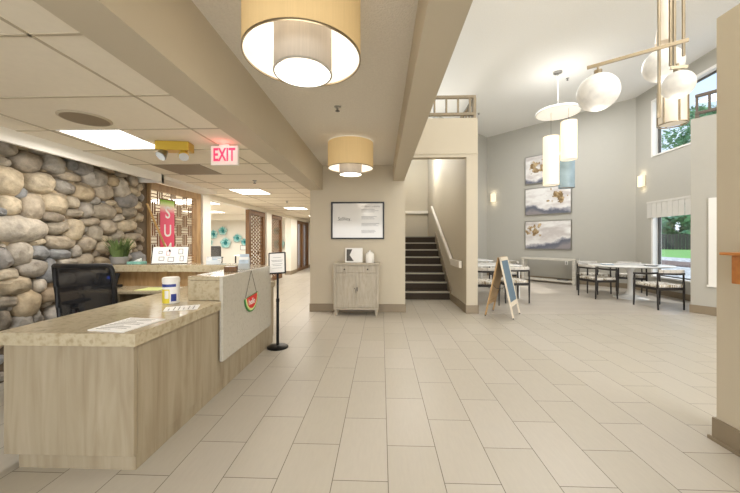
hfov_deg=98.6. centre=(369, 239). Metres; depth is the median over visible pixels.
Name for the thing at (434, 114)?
loft railing
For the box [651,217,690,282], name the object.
window
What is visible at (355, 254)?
print
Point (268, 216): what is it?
wall pier
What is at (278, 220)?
lattice screen
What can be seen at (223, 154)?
exit sign
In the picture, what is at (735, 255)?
wall shelf
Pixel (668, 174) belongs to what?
wall
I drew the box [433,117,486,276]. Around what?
wall
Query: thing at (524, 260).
console table
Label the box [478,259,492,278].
dining table
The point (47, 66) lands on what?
ceiling
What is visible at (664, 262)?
mulch
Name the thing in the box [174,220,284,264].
wall
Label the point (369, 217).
print
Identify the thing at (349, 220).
framed poster
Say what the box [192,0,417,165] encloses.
ceiling
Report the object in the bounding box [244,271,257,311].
sign
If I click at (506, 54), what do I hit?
ceiling
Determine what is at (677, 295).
baseboard
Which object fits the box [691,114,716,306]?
wall pier
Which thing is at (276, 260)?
sign stand
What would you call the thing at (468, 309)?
baseboard
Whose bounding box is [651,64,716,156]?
window
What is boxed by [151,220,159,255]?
wall
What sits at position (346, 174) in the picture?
diffuser
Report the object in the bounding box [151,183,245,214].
ceiling
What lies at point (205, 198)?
wall
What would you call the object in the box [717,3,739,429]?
wall partition
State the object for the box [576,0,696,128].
chandelier
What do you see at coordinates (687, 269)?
gravel
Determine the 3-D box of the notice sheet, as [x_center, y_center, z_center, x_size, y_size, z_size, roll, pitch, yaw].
[-1.445,0.524,2.447,0.237,0.003,0.185,0,0,-26]
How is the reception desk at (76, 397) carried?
on the floor
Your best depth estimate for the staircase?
7.81 m
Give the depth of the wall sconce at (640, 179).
8.16 m
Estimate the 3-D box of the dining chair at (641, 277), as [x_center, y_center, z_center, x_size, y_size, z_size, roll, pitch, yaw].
[6.430,0.934,7.860,0.594,0.763,0.634,0,0,32]
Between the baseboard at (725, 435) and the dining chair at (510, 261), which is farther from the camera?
the dining chair at (510, 261)
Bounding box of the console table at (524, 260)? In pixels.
[521,257,579,284]
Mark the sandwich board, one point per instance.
(502, 266)
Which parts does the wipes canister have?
white panel, lid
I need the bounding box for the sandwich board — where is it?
[485,256,519,319]
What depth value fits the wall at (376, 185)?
5.81 m
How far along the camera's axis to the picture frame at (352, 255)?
5.65 m
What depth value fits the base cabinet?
5.49 m
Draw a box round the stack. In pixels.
[88,318,164,332]
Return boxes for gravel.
[662,257,690,278]
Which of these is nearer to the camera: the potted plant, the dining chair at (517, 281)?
the potted plant
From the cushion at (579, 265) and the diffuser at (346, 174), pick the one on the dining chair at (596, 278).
the cushion at (579, 265)
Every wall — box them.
[0,141,145,380]
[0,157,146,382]
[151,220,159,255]
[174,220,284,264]
[194,192,210,262]
[211,194,309,222]
[309,223,309,264]
[310,165,404,303]
[405,160,427,235]
[412,118,477,304]
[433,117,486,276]
[487,98,635,282]
[636,47,716,294]
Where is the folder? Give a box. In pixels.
[137,287,161,290]
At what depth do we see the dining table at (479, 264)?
7.18 m
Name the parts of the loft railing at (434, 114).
rail, rail, post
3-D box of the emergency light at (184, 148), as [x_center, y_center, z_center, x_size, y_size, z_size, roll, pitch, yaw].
[-1.870,-0.844,3.037,0.302,0.178,0.155,0,0,-7]
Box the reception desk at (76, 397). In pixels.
[0,263,274,469]
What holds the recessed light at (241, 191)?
in the ceiling at (47, 66)
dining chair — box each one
[478,268,499,305]
[489,260,518,289]
[500,267,529,302]
[576,261,611,293]
[577,263,617,298]
[615,262,647,295]
[633,270,684,309]
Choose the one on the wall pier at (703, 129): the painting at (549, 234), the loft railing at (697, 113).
the loft railing at (697, 113)
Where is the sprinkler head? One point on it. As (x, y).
(337, 107)
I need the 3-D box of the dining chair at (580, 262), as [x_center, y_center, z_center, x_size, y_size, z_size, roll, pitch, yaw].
[5.649,0.934,8.094,0.594,0.763,0.634,0,0,6]
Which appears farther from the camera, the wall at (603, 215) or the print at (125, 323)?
the wall at (603, 215)
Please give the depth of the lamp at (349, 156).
4.19 m
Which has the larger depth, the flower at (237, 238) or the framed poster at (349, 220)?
the flower at (237, 238)
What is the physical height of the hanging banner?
1.933 m
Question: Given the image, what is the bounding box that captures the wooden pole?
[146,203,165,246]
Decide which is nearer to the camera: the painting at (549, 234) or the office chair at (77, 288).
the office chair at (77, 288)
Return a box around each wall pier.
[259,213,271,277]
[285,218,296,270]
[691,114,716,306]
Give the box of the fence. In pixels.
[662,234,690,249]
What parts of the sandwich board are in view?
frame, chalk panel, chalk panel, frame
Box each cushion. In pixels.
[478,268,494,270]
[510,267,528,269]
[577,261,596,263]
[578,263,594,267]
[659,270,684,272]
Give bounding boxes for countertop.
[0,281,274,346]
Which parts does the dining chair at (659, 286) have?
leg, armrest, leg, seat, seat frame, leg, backrest, leg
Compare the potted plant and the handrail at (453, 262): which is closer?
the potted plant
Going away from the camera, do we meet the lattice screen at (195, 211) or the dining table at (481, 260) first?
the lattice screen at (195, 211)
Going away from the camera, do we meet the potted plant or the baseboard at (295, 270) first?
the potted plant
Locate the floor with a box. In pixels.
[0,265,739,492]
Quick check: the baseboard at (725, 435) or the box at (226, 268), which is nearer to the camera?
the baseboard at (725, 435)
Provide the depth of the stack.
1.93 m
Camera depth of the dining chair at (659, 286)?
5.96 m
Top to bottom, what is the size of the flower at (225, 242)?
0.462 m
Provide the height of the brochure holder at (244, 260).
0.160 m
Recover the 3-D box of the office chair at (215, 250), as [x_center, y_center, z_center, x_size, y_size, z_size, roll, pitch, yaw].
[-5.447,0.760,10.932,0.740,1.110,0.690,0,0,-27]
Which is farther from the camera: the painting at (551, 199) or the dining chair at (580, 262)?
the painting at (551, 199)
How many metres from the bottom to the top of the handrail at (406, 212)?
0.090 m
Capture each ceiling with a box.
[0,0,309,220]
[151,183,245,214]
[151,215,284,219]
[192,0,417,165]
[428,0,739,136]
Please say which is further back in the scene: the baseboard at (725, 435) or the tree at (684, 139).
the tree at (684, 139)
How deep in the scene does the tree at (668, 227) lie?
56.55 m
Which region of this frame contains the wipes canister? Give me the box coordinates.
[162,276,179,303]
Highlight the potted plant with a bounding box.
[102,237,134,263]
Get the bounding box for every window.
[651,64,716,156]
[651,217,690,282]
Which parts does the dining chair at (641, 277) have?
seat, seat frame, leg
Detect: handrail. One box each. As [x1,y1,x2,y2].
[405,211,427,213]
[431,206,461,267]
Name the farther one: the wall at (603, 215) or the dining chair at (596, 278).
the wall at (603, 215)
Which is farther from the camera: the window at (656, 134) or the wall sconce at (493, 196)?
the wall sconce at (493, 196)
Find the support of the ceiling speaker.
attached to the ceiling at (47, 66)
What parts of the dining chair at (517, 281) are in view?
seat, seat frame, leg, backrest, leg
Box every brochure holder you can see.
[206,257,220,263]
[238,254,249,268]
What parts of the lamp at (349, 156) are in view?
trim, lamp shade, trim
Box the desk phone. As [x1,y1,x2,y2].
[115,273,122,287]
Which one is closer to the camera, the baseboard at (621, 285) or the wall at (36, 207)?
the wall at (36, 207)
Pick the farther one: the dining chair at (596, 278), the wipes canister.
the dining chair at (596, 278)
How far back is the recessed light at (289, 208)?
9.37 m
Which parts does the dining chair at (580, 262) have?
leg, seat, leg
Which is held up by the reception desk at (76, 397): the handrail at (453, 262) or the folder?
the folder
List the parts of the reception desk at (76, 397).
panel, drawer, panel, panel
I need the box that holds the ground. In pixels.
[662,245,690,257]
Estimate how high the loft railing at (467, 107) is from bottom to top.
0.420 m
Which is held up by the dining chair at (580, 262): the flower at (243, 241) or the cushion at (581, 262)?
the cushion at (581, 262)
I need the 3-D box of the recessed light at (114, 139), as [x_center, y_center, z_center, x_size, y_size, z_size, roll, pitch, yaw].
[-2.374,-0.930,2.968,0.560,0.006,0.570,0,0,2]
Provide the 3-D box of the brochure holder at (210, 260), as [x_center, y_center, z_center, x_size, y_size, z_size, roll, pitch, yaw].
[-1.908,0.250,3.892,0.166,0.091,0.060,0,0,-15]
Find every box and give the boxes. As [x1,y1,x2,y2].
[127,258,146,263]
[224,266,237,271]
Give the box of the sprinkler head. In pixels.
[334,105,340,111]
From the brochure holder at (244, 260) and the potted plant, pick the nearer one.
the brochure holder at (244, 260)
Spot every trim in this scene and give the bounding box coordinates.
[0,126,216,193]
[707,197,716,286]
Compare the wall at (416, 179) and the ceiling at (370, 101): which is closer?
the ceiling at (370, 101)
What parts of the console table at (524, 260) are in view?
leg, leg, leg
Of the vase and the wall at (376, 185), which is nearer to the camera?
the vase
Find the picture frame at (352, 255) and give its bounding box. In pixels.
[345,248,362,262]
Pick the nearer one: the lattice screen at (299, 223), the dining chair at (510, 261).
the dining chair at (510, 261)
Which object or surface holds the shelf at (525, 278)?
attached to the console table at (524, 260)
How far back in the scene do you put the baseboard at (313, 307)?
5.79 m
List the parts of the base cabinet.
corner post, door, door frame, drawer, moulding, door frame, door, corner post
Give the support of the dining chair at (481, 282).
on the floor
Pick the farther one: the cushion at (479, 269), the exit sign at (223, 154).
the cushion at (479, 269)
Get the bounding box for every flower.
[211,230,217,237]
[218,226,226,234]
[220,237,230,247]
[233,234,241,241]
[241,238,245,245]
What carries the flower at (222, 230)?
attached to the wall at (233, 227)
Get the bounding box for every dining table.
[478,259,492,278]
[478,263,522,297]
[588,263,676,299]
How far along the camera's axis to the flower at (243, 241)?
13.70 m
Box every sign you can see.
[211,144,238,165]
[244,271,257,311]
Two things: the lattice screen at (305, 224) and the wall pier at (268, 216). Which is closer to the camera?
the wall pier at (268, 216)
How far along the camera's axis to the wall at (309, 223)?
15.21 m
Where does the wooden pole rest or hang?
attached to the lattice screen at (195, 211)
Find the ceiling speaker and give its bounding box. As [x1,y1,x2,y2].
[55,110,112,126]
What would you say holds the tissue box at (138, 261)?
on the reception desk at (76, 397)
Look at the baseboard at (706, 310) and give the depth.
5.62 m
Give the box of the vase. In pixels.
[366,250,373,262]
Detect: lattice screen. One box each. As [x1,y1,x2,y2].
[147,183,200,262]
[246,209,264,264]
[272,215,281,280]
[297,221,302,271]
[303,222,308,268]
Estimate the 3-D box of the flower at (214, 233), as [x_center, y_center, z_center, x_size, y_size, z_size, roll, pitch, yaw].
[-6.772,-0.257,13.776,0.391,0.382,0.117,0,0,2]
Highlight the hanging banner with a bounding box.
[159,193,174,246]
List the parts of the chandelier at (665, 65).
globe, rod, lamp shade, globe, rod, lamp shade, lantern frame, rod, globe, rod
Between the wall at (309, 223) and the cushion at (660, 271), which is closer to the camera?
the cushion at (660, 271)
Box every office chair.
[51,263,117,316]
[211,246,222,262]
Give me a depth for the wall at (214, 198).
8.27 m
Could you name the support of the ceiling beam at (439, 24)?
attached to the ceiling at (506, 54)
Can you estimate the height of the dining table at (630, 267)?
0.750 m
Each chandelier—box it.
[535,70,581,188]
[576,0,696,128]
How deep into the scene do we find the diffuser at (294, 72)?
1.73 m
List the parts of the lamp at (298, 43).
lamp shade, trim, lamp shade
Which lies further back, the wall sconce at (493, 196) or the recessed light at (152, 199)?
the wall sconce at (493, 196)
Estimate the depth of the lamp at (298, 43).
1.63 m
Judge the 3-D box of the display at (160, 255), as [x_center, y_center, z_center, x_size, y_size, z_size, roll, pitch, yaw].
[-2.496,0.192,3.986,0.404,0.206,0.134,0,0,-14]
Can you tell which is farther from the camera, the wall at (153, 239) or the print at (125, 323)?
the wall at (153, 239)
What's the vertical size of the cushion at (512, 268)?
0.075 m
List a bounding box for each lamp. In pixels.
[241,0,360,87]
[328,136,372,176]
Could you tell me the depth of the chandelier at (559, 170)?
6.97 m
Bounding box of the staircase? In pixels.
[405,233,451,299]
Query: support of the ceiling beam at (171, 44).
attached to the ceiling at (370, 101)
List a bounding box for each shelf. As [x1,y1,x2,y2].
[524,277,575,282]
[719,252,739,284]
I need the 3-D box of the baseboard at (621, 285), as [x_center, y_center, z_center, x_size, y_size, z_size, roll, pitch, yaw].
[5.690,1.246,10.096,0.017,0.140,4.293,0,0,-40]
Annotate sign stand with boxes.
[267,252,287,350]
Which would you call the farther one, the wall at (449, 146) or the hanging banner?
the wall at (449, 146)
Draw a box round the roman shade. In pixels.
[646,195,690,217]
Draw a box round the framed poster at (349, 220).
[331,202,383,238]
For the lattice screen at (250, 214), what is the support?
on the floor
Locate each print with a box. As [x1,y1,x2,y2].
[95,319,153,328]
[350,249,360,260]
[361,209,378,231]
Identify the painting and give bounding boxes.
[525,151,559,184]
[525,185,571,215]
[525,219,571,249]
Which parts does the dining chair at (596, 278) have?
leg, backrest, leg, seat frame, seat, armrest, leg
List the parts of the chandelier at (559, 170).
lamp shade, stem, ceiling plate, lamp shade, lamp shade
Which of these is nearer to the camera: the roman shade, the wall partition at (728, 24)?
the wall partition at (728, 24)
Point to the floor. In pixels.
(434, 396)
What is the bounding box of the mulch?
[662,260,690,267]
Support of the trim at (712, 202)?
attached to the wall pier at (703, 129)
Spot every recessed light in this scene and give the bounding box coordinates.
[55,129,154,149]
[151,199,218,204]
[228,189,270,193]
[283,207,307,209]
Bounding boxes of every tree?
[662,103,716,151]
[662,217,680,233]
[671,215,690,244]
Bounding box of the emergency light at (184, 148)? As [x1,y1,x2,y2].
[155,140,193,160]
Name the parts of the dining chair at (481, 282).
seat, backrest, seat frame, leg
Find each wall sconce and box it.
[491,194,495,201]
[637,175,644,186]
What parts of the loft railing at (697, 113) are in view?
rail, rail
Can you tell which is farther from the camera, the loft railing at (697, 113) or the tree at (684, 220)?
the tree at (684, 220)
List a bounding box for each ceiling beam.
[33,0,322,189]
[393,0,472,180]
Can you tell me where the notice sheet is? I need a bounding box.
[163,304,199,311]
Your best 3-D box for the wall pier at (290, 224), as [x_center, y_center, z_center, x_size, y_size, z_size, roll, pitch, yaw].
[-3.100,0.245,12.520,0.220,2.140,0.900,0,0,2]
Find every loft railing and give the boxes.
[429,95,475,117]
[460,99,472,117]
[695,89,716,117]
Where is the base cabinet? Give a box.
[333,262,379,315]
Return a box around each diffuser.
[275,59,329,86]
[340,172,360,176]
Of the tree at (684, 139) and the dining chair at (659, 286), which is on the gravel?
the tree at (684, 139)
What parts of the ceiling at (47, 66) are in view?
panel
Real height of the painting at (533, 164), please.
0.920 m
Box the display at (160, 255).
[151,247,188,263]
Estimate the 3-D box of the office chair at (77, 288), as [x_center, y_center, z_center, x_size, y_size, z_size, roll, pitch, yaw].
[-2.551,0.760,3.069,0.740,1.110,0.690,0,0,3]
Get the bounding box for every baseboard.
[271,265,309,280]
[309,303,405,312]
[450,294,478,313]
[487,273,635,288]
[636,287,690,300]
[689,304,716,315]
[707,417,739,456]

